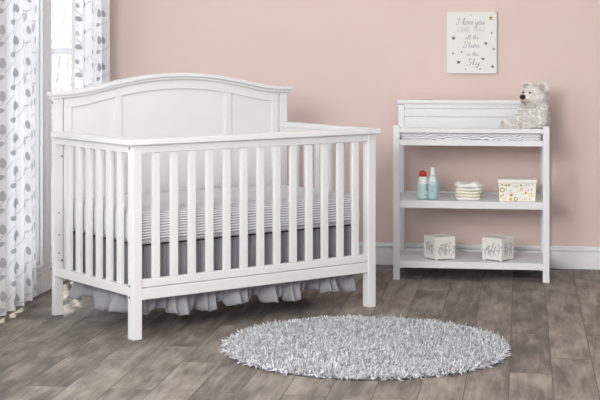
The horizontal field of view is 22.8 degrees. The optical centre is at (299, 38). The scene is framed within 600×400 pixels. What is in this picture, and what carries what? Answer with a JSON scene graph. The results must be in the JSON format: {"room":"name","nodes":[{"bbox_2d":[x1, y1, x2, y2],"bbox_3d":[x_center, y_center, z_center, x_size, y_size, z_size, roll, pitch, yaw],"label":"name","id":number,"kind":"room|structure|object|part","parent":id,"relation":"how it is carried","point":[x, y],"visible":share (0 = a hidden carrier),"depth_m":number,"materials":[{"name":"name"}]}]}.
{"room":"children's room","nodes":[
{"label":"children's room","id":0,"kind":"room"},
{"bbox_2d":[0,265,599,399],"bbox_3d":[0.352,1.369,3.852,4.820,0.060,10.120,0,0,9],"label":"floor","id":1,"kind":"structure","parent":0,"point":[551,329],"depth_m":6.58,"materials":[{"name":"grey wood"}]},
{"bbox_2d":[47,73,380,340],"bbox_3d":[-0.410,0.757,7.325,1.446,1.164,0.799,0,0,-37],"label":"crib","id":2,"kind":"object","parent":1,"relation":"on","point":[135,136],"visible":0.97,"depth_m":7.20,"materials":[{"name":"white paint"}]},
{"bbox_3d":[-1.177,0.815,7.219,0.048,1.048,0.028,0,0,-37],"label":"post","id":3,"kind":"part","parent":2,"relation":"part of","materials":[{"name":"white paint"}]},
{"bbox_3d":[-0.958,0.492,6.929,0.034,0.036,0.698,0,0,-37],"label":"rail","id":4,"kind":"part","parent":2,"relation":"part of","materials":[{"name":"white paint"}]},
{"bbox_3d":[-0.959,1.128,6.929,0.036,0.042,0.698,0,0,-37],"label":"rail","id":5,"kind":"part","parent":2,"relation":"part of","materials":[{"name":"white paint"}]},
{"bbox_3d":[-0.736,0.907,6.630,0.047,0.865,0.047,0,0,-37],"label":"post","id":6,"kind":"part","parent":2,"relation":"part of","materials":[{"name":"white paint"}]},
{"bbox_3d":[-0.633,0.242,7.623,1.426,0.097,0.047,0,0,-37],"label":"crown moulding","id":7,"kind":"part","parent":2,"relation":"part of","materials":[{"name":"white paint"}]},
{"bbox_3d":[-0.640,0.684,7.630,1.290,0.950,0.036,0,0,-37],"label":"panel frame","id":8,"kind":"part","parent":2,"relation":"part of","materials":[{"name":"white paint"}]},
{"bbox_3d":[-0.638,0.699,7.627,1.290,0.920,0.007,0,0,-37],"label":"headboard","id":9,"kind":"part","parent":2,"relation":"part of","materials":[{"name":"white paint"}]},
{"bbox_2d":[67,226,355,315],"bbox_3d":[-0.411,1.107,7.313,1.362,0.342,0.719,0,0,-37],"label":"skirt","id":10,"kind":"object","parent":2,"relation":"hanging from","point":[114,302],"visible":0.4,"depth_m":7.03,"materials":[{"name":"grey fabric"}]},
{"bbox_2d":[73,185,359,243],"bbox_3d":[-0.418,0.847,7.334,1.307,0.167,0.694,0,0,-37],"label":"mattress","id":11,"kind":"object","parent":2,"relation":"on","point":[268,189],"visible":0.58,"depth_m":7.08,"materials":[{"name":"white fabric"}]},
{"bbox_3d":[-0.193,0.492,7.034,1.306,0.036,0.035,0,0,-37],"label":"rail","id":12,"kind":"part","parent":2,"relation":"part of","materials":[{"name":"white paint"}]},
{"bbox_3d":[-0.194,1.140,7.036,1.306,0.052,0.036,0,0,-37],"label":"rail","id":13,"kind":"part","parent":2,"relation":"part of","materials":[{"name":"white paint"}]},
{"bbox_3d":[-0.194,1.093,7.036,1.306,0.036,0.034,0,0,-37],"label":"rail","id":14,"kind":"part","parent":2,"relation":"part of","materials":[{"name":"white paint"}]},
{"bbox_3d":[-0.096,0.815,8.031,0.048,1.048,0.028,0,0,-37],"label":"post","id":15,"kind":"part","parent":2,"relation":"part of","materials":[{"name":"white paint"}]},
{"bbox_3d":[0.124,0.492,7.742,0.034,0.036,0.698,0,0,-37],"label":"rail","id":16,"kind":"part","parent":2,"relation":"part of","materials":[{"name":"white paint"}]},
{"bbox_3d":[0.346,0.907,7.443,0.047,0.865,0.047,0,0,-37],"label":"post","id":17,"kind":"part","parent":2,"relation":"part of","materials":[{"name":"white paint"}]},
{"bbox_2d":[220,314,511,380],"bbox_3d":[0.286,1.315,6.436,1.256,0.049,1.252,0,0,-22],"label":"shag rug","id":18,"kind":"object","parent":1,"relation":"on","point":[347,347],"visible":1,"depth_m":6.31,"materials":[{"name":"grey carpet"}]},
{"bbox_2d":[393,99,548,282],"bbox_3d":[0.973,0.848,8.443,0.866,0.983,0.462,0,0,7],"label":"table","id":19,"kind":"object","parent":1,"relation":"on","point":[441,116],"visible":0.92,"depth_m":8.27,"materials":[{"name":"paint"}]},
{"bbox_3d":[0.537,0.911,8.286,0.036,0.857,0.036,0,0,8],"label":"post","id":20,"kind":"part","parent":19,"relation":"part of","materials":[{"name":"paint"}]},
{"bbox_3d":[0.592,0.862,8.704,0.036,0.955,0.036,0,0,8],"label":"post","id":21,"kind":"part","parent":19,"relation":"part of","materials":[{"name":"paint"}]},
{"bbox_2d":[424,234,455,260],"bbox_3d":[0.785,1.171,8.362,0.134,0.128,0.134,0,0,-25],"label":"cube","id":22,"kind":"object","parent":19,"relation":"on","point":[436,246],"visible":1,"depth_m":8.31,"materials":[{"name":"white wood"}]},
{"bbox_2d":[456,197,480,199],"bbox_3d":[0.943,0.891,8.333,0.136,0.017,0.115,0,0,5],"label":"diaper","id":23,"kind":"object","parent":19,"relation":"on","point":[458,198],"visible":0.83,"depth_m":8.28,"materials":[{"name":"white fabric"}]},
{"bbox_2d":[455,193,480,196],"bbox_3d":[0.943,0.874,8.333,0.142,0.017,0.115,0,0,11],"label":"diaper","id":24,"kind":"object","parent":23,"relation":"on","point":[457,194],"visible":0.8,"depth_m":8.28,"materials":[{"name":"beige fabric"}]},
{"bbox_2d":[456,190,480,193],"bbox_3d":[0.943,0.856,8.334,0.142,0.018,0.115,0,0,3],"label":"diaper","id":25,"kind":"object","parent":24,"relation":"on","point":[457,191],"visible":0.81,"depth_m":8.28,"materials":[{"name":"beige fabric"}]},
{"bbox_2d":[455,187,481,190],"bbox_3d":[0.943,0.838,8.333,0.147,0.020,0.116,0,0,10],"label":"diaper","id":26,"kind":"object","parent":25,"relation":"on","point":[456,188],"visible":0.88,"depth_m":8.28,"materials":[{"name":"white fabric"}]},
{"bbox_2d":[454,181,481,187],"bbox_3d":[0.943,0.815,8.332,0.154,0.031,0.117,0,0,2],"label":"diaper","id":27,"kind":"object","parent":26,"relation":"on","point":[475,184],"visible":1,"depth_m":8.29,"materials":[{"name":"white fabric"}]},
{"bbox_2d":[401,127,541,140],"bbox_3d":[0.972,0.543,8.432,0.780,0.056,0.378,0,0,8],"label":"changing pad","id":28,"kind":"object","parent":19,"relation":"on","point":[404,135],"visible":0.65,"depth_m":8.25,"materials":[{"name":"white fabric"}]},
{"bbox_2d":[499,80,550,128],"bbox_3d":[1.290,0.373,8.365,0.256,0.279,0.267,0,0,-36],"label":"teddy bear","id":29,"kind":"object","parent":28,"relation":"on","point":[533,112],"visible":0.92,"depth_m":8.32},
{"bbox_2d":[400,248,542,269],"bbox_3d":[0.972,1.249,8.441,0.846,0.044,0.452,0,0,7],"label":"shelf","id":30,"kind":"object","parent":19,"relation":"attached to","point":[409,257],"depth_m":8.26,"materials":[{"name":"paint"}]},
{"bbox_2d":[400,191,542,209],"bbox_3d":[0.972,0.915,8.441,0.846,0.048,0.452,0,0,7],"label":"shelf","id":31,"kind":"object","parent":19,"relation":"attached to","point":[408,199],"depth_m":8.24,"materials":[{"name":"paint"}]},
{"bbox_3d":[0.944,0.509,8.230,0.786,0.024,0.020,0,0,7],"label":"rail","id":32,"kind":"part","parent":19,"relation":"part of","materials":[{"name":"paint"}]},
{"bbox_3d":[0.944,0.577,8.229,0.786,0.031,0.025,0,0,8],"label":"deck rail","id":33,"kind":"part","parent":19,"relation":"part of","materials":[{"name":"paint"}]},
{"bbox_2d":[482,235,513,261],"bbox_3d":[1.106,1.171,8.315,0.129,0.128,0.127,0,0,39],"label":"cube","id":34,"kind":"object","parent":19,"relation":"on","point":[494,247],"visible":1,"depth_m":8.28,"materials":[{"name":"white wood"}]},
{"bbox_2d":[497,177,536,200],"bbox_3d":[1.210,0.839,8.305,0.217,0.120,0.159,0,0,6],"label":"storage box","id":35,"kind":"object","parent":19,"relation":"on","point":[509,188],"visible":1,"depth_m":8.23,"materials":[{"name":"cardboard"}]},
{"bbox_3d":[1.210,0.790,8.305,0.217,0.022,0.159,0,0,6],"label":"lid","id":36,"kind":"part","parent":35,"relation":"part of","materials":[{"name":"white cardboard"}]},
{"bbox_3d":[1.407,0.862,8.597,0.036,0.955,0.036,0,0,8],"label":"post","id":37,"kind":"part","parent":19,"relation":"part of","materials":[{"name":"paint"}]},
{"bbox_3d":[1.352,0.911,8.178,0.036,0.857,0.036,0,0,8],"label":"post","id":38,"kind":"part","parent":19,"relation":"part of","materials":[{"name":"paint"}]},
{"bbox_3d":[0.715,0.855,8.330,0.128,0.089,0.074,0,0,8],"label":"clear bin","id":39,"kind":"object","parent":19,"relation":"on","visible":0},
{"bbox_2d":[418,170,427,198],"bbox_3d":[0.689,0.817,8.333,0.053,0.158,0.053,0,0,7],"label":"lotion bottle","id":40,"kind":"object","parent":39,"relation":"in","point":[422,182],"visible":1,"depth_m":8.31,"materials":[{"name":"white plastic"}]},
{"bbox_2d":[428,167,436,198],"bbox_3d":[0.741,0.807,8.326,0.049,0.178,0.049,0,0,8],"label":"spray bottle","id":41,"kind":"object","parent":39,"relation":"in","point":[432,181],"visible":1,"depth_m":8.31,"materials":[{"name":"blue plastic"}]},
{"bbox_2d":[110,0,599,246],"bbox_3d":[1.091,-0.011,8.797,4.820,2.700,0.121,0,0,9],"label":"wall","id":42,"kind":"structure","parent":0,"point":[346,62],"depth_m":8.80,"materials":[{"name":"pink paint"}]},
{"bbox_2d":[447,12,496,73],"bbox_3d":[1.008,0.023,8.733,0.292,0.362,0.030,0,0,8],"label":"wall art","id":43,"kind":"object","parent":42,"relation":"attached to","point":[471,36],"visible":1,"depth_m":8.72,"materials":[{"name":"white paper"}]},
{"bbox_2d":[359,242,599,269],"bbox_3d":[1.091,1.274,8.727,4.600,0.131,0.020,0,0,8],"label":"baseboard","id":44,"kind":"structure","parent":42,"relation":"attached to","point":[560,257],"depth_m":8.66,"materials":[{"name":"paint"}]},
{"bbox_3d":[-1.964,-0.011,4.188,0.100,2.700,9.900,0,0,9],"label":"wall","id":45,"kind":"structure","parent":0,"visible":0},
{"bbox_2d":[0,0,36,315],"bbox_3d":[-1.403,0.154,6.969,0.088,2.270,1.010,0,0,9],"label":"curtain","id":46,"kind":"object","parent":45,"relation":"hanging from","point":[18,18],"visible":1,"depth_m":7.18,"materials":[{"name":"fabric"}]},
{"bbox_2d":[6,266,67,311],"bbox_3d":[-1.411,1.274,7.482,0.020,0.131,3.180,0,0,8],"label":"baseboard","id":47,"kind":"structure","parent":45,"relation":"attached to","point":[39,272],"depth_m":7.78,"materials":[{"name":"paint"}]},
{"bbox_2d":[35,0,39,265],"bbox_3d":[-1.481,0.214,7.417,0.100,1.950,0.850,0,0,9],"label":"window","id":48,"kind":"structure","parent":45,"relation":"in","point":[37,120],"depth_m":7.81,"materials":[{"name":"paint"}]},
{"bbox_2d":[36,0,51,292],"bbox_3d":[-1.355,0.239,7.853,0.024,2.200,2.110,0,0,9],"label":"trim","id":49,"kind":"structure","parent":45,"relation":"attached to","point":[45,5],"depth_m":7.87,"materials":[{"name":"paint"}]},
{"bbox_2d":[52,0,70,90],"bbox_3d":[-1.336,0.214,8.386,0.100,1.950,0.810,0,0,9],"label":"window","id":50,"kind":"structure","parent":45,"relation":"in","point":[61,50],"depth_m":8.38,"materials":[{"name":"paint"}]},
{"bbox_3d":[-1.345,-0.326,8.388,0.022,0.830,0.770,0,0,8],"label":"sash","id":51,"kind":"part","parent":50,"relation":"part of","materials":[{"name":"paint"}]},
{"bbox_3d":[-1.321,0.609,8.384,0.022,1.120,0.770,0,0,8],"label":"sash","id":52,"kind":"part","parent":50,"relation":"part of","materials":[{"name":"paint"}]},
{"bbox_2d":[71,0,109,89],"bbox_3d":[-1.183,0.154,8.488,0.057,2.270,0.805,0,0,8],"label":"curtain","id":53,"kind":"object","parent":45,"relation":"hanging from","point":[90,19],"visible":0.3,"depth_m":8.39,"materials":[{"name":"fabric"}]},
{"label":"outside","id":54,"kind":"structure","parent":0,"visible":0},
{"bbox_2d":[52,2,70,84],"bbox_3d":[-1.901,0.380,15.197,1.468,1.927,1.459,0,0,0],"label":"shrub","id":55,"kind":"object","parent":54,"point":[68,37],"visible":0.02,"depth_m":15.03,"materials":[{"name":"green plant"}]}
]}

